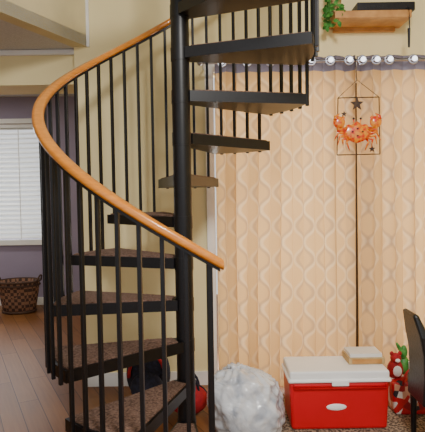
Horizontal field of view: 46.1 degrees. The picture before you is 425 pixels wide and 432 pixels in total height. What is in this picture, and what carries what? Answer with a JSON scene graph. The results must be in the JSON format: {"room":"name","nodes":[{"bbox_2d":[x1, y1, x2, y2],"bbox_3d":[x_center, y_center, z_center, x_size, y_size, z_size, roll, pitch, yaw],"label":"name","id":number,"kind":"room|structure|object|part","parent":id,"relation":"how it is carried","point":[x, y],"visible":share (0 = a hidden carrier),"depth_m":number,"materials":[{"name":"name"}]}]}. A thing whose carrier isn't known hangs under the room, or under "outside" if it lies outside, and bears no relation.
{"room":"living room","nodes":[
{"label":"living room","id":0,"kind":"room"},
{"bbox_2d":[0,94,73,96],"bbox_3d":[-3.454,-1.519,5.284,5.140,0.100,2.590,-1,2,0],"label":"ceiling","id":1,"kind":"structure","parent":0,"point":[18,95],"depth_m":6.35,"materials":[{"name":"beige paint"}]},
{"bbox_2d":[0,96,79,296],"bbox_3d":[-3.433,-0.172,6.566,5.140,2.700,0.140,-1,2,0],"label":"wall","id":2,"kind":"structure","parent":0,"point":[16,261],"depth_m":6.51,"materials":[{"name":"purple paint"}]},
{"bbox_2d":[0,124,41,238],"bbox_3d":[-3.157,-0.435,6.533,1.880,1.500,0.065,-1,2,0],"label":"blinds","id":3,"kind":"object","parent":2,"relation":"attached to","point":[18,127],"visible":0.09,"depth_m":6.53,"materials":[{"name":"white plastic"}]},
{"bbox_2d":[0,118,41,245],"bbox_3d":[-3.157,-0.427,6.455,2.020,1.630,0.059,-1,2,0],"label":"window frame","id":4,"kind":"structure","parent":2,"relation":"attached to","point":[26,120],"depth_m":6.46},
{"bbox_2d":[0,297,53,305],"bbox_3d":[-3.483,1.131,6.543,5.000,0.100,0.015,-1,2,0],"label":"baseboard","id":5,"kind":"structure","parent":2,"relation":"attached to","point":[40,301],"depth_m":6.54,"materials":[{"name":"white wood"}]},
{"bbox_2d":[0,0,85,47],"bbox_3d":[-1.933,-2.175,1.496,0.100,2.120,4.600,0,3,25],"label":"wall","id":6,"kind":"structure","parent":0,"point":[71,14],"depth_m":3.31,"materials":[{"name":"beige paint"}]},
{"bbox_2d":[0,0,85,49],"bbox_3d":[-3.458,-1.133,1.553,5.120,0.079,4.238,-1,2,0],"label":"ceiling","id":7,"kind":"structure","parent":0,"point":[12,37],"depth_m":3.37,"materials":[{"name":"beige paint"}]},
{"bbox_2d":[0,55,73,94],"bbox_3d":[-3.507,-1.063,3.841,5.020,0.251,0.330,-1,2,0],"label":"beam","id":8,"kind":"structure","parent":7,"relation":"attached to","point":[18,74],"depth_m":3.68,"materials":[{"name":"beige paint"}]},
{"bbox_2d":[0,49,73,55],"bbox_3d":[-3.509,-1.160,3.657,5.020,0.040,0.030,-1,2,0],"label":"molding","id":9,"kind":"structure","parent":8,"relation":"attached to","point":[51,51],"depth_m":3.64,"materials":[{"name":"white wood"}]},
{"bbox_2d":[0,294,284,431],"bbox_3d":[-1.479,1.357,2.808,9.000,0.100,8.500,-1,2,0],"label":"floor","id":10,"kind":"structure","parent":0,"point":[30,400],"depth_m":3.69,"materials":[{"name":"laminate"}]},
{"bbox_2d":[0,274,41,313],"bbox_3d":[-2.376,0.946,6.144,0.560,0.460,0.422,-1,2,0],"label":"wicker basket","id":11,"kind":"object","parent":10,"relation":"on","point":[19,295],"visible":1,"depth_m":6.00,"materials":[{"name":"brown wicker"}]},
{"bbox_2d":[126,358,170,394],"bbox_3d":[-0.435,1.047,3.377,0.300,0.428,0.240,-1,2,0],"label":"backpack","id":12,"kind":"object","parent":10,"relation":"on","point":[153,369],"visible":0.29,"depth_m":3.30,"materials":[{"name":"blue fabric"}]},
{"bbox_2d":[32,0,318,431],"bbox_3d":[-0.164,-0.701,2.573,1.456,3.990,1.456,-3,3,-42],"label":"spiral staircase","id":13,"kind":"structure","parent":10,"relation":"on","point":[145,410],"depth_m":2.52,"materials":[{"name":"metal"}]},
{"bbox_3d":[-0.173,-1.255,2.550,1.456,2.880,1.456,-1,2,0],"label":"handrail","id":14,"kind":"part","parent":13,"relation":"part of","materials":[{"name":"brown wood"}]},
{"bbox_2d":[174,374,206,413],"bbox_3d":[-0.157,1.133,3.200,0.265,0.264,0.200,-1,2,0],"label":"duffel bag","id":15,"kind":"object","parent":10,"relation":"on","point":[200,393],"visible":0.24,"depth_m":3.15,"materials":[{"name":"red fabric"}]},
{"bbox_2d":[282,395,424,431],"bbox_3d":[1.170,1.261,2.756,2.300,0.012,1.400,-1,2,0],"label":"rug","id":16,"kind":"object","parent":10,"relation":"on","point":[395,422],"visible":0.02,"depth_m":2.96,"materials":[{"name":"brown carpet"}]},
{"bbox_2d":[207,362,285,431],"bbox_3d":[0.197,1.066,2.976,0.463,0.390,0.432,-1,2,0],"label":"trash bag","id":17,"kind":"object","parent":16,"relation":"on","point":[247,399],"visible":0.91,"depth_m":2.81,"materials":[{"name":"white plastic"}]},
{"bbox_2d":[281,356,391,428],"bbox_3d":[0.744,1.074,3.058,0.603,0.350,0.320,-1,2,0],"label":"cooler","id":18,"kind":"object","parent":16,"relation":"on","point":[322,392],"visible":0.97,"depth_m":2.92,"materials":[{"name":"red plastic"}]},
{"bbox_3d":[0.742,0.932,3.057,0.603,0.067,0.310,-1,2,0],"label":"lid","id":19,"kind":"part","parent":18,"relation":"part of","materials":[{"name":"white plastic"}]},
{"bbox_3d":[0.743,0.988,2.902,0.547,0.031,0.012,-1,2,0],"label":"handle","id":20,"kind":"part","parent":18,"relation":"part of","materials":[{"name":"red plastic"}]},
{"bbox_2d":[342,346,384,364],"bbox_3d":[0.933,0.863,3.097,0.219,0.063,0.165,-1,2,0],"label":"cardboard box","id":21,"kind":"object","parent":18,"relation":"on","point":[352,355],"visible":1,"depth_m":3.03,"materials":[{"name":"white cardboard"}]},
{"bbox_2d":[387,342,424,414],"bbox_3d":[1.250,1.019,3.196,0.271,0.432,0.234,-1,2,0],"label":"stuffed toy","id":22,"kind":"object","parent":16,"relation":"on","point":[398,366],"visible":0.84,"depth_m":3.13,"materials":[{"name":"red fabric"}]},
{"bbox_2d":[403,308,424,431],"bbox_3d":[1.322,0.876,2.640,0.582,0.763,0.460,-1,2,0],"label":"leather chair","id":23,"kind":"object","parent":16,"relation":"on","point":[415,329],"visible":1,"depth_m":2.62,"materials":[{"name":"black leather"}]},
{"bbox_2d":[74,0,424,371],"bbox_3d":[0.843,-1.069,3.679,3.680,4.600,0.140,-1,2,0],"label":"wall","id":24,"kind":"structure","parent":0,"point":[112,23],"depth_m":3.62,"materials":[{"name":"beige paint"}]},
{"bbox_2d":[85,0,89,46],"bbox_3d":[-0.916,-2.277,3.551,0.030,2.120,0.012,-1,2,0],"label":"trim","id":25,"kind":"structure","parent":24,"relation":"attached to","point":[86,1],"depth_m":3.58,"materials":[{"name":"white wood"}]},
{"bbox_2d":[88,371,207,386],"bbox_3d":[-0.491,1.204,3.696,0.940,0.100,0.015,-1,2,0],"label":"baseboard","id":26,"kind":"structure","parent":24,"relation":"attached to","point":[111,378],"depth_m":3.69,"materials":[{"name":"white wood"}]},
{"bbox_2d":[205,62,356,373],"bbox_3d":[1.011,0.059,3.696,2.100,2.340,0.120,-1,2,0],"label":"frame","id":27,"kind":"object","parent":24,"relation":"attached to","point":[211,234],"visible":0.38,"depth_m":3.63,"materials":[{"name":"white wood"}]},
{"bbox_2d":[197,54,424,69],"bbox_3d":[1.003,-1.062,3.472,2.220,0.070,0.233,-1,2,0],"label":"curtain rod","id":28,"kind":"object","parent":24,"relation":"attached to","point":[390,58],"depth_m":3.39,"materials":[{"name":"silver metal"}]},
{"bbox_2d":[214,55,355,385],"bbox_3d":[0.515,0.057,3.512,0.967,2.315,0.080,-1,2,-1],"label":"curtain","id":29,"kind":"object","parent":28,"relation":"hanging from","point":[286,212],"visible":0.79,"depth_m":3.51,"materials":[{"name":"beige fabric"}]},
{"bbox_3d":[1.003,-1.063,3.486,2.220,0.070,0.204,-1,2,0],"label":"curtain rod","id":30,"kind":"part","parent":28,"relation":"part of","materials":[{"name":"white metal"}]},
{"bbox_2d":[357,54,424,367],"bbox_3d":[1.508,0.042,3.501,0.987,2.315,0.086,-1,2,0],"label":"curtain","id":31,"kind":"object","parent":28,"relation":"hanging from","point":[391,183],"visible":0.8,"depth_m":3.50,"materials":[{"name":"beige fabric"}]},
{"bbox_2d":[355,83,358,346],"bbox_3d":[1.066,0.078,3.707,0.130,2.100,0.100,-1,2,0],"label":"stile","id":32,"kind":"object","parent":24,"relation":"attached to","point":[357,311],"visible":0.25,"depth_m":3.69,"materials":[{"name":"brown metal"}]},
{"bbox_2d":[329,10,411,32],"bbox_3d":[1.084,-1.353,3.482,0.519,0.077,0.229,-1,2,0],"label":"wall shelf","id":33,"kind":"object","parent":24,"relation":"attached to","point":[358,21],"visible":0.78,"depth_m":3.43,"materials":[{"name":"brown wood"}]},
{"bbox_2d":[322,0,345,31],"bbox_3d":[0.825,-1.418,3.434,0.141,0.291,0.182,-1,2,0],"label":"trailing plant","id":34,"kind":"object","parent":33,"relation":"on","point":[332,6],"visible":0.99,"depth_m":3.42,"materials":[{"name":"green plant"}]},
{"bbox_3d":[0.853,-1.442,3.473,0.084,0.110,0.084,-1,2,0],"label":"pot","id":35,"kind":"part","parent":34,"relation":"part of","materials":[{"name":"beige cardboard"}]},
{"bbox_2d":[351,2,414,11],"bbox_3d":[1.176,-1.422,3.473,0.390,0.060,0.183,-1,2,0],"label":"cable box","id":36,"kind":"object","parent":33,"relation":"on","point":[360,5],"visible":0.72,"depth_m":3.38,"materials":[{"name":"black plastic"}]},
{"bbox_2d":[407,7,410,47],"bbox_3d":[1.319,-1.275,3.373,0.020,0.279,0.056,-1,2,0],"label":"hanging cord","id":37,"kind":"object","parent":36,"relation":"hanging from","point":[409,28],"visible":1,"depth_m":3.35,"materials":[{"name":"black plastic"}]},
{"bbox_2d":[333,58,381,155],"bbox_3d":[0.966,-0.741,3.369,0.327,0.662,0.108,-1,2,0],"label":"wall decoration","id":38,"kind":"object","parent":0,"point":[356,132],"depth_m":3.34,"materials":[{"name":"metal"}]}
]}

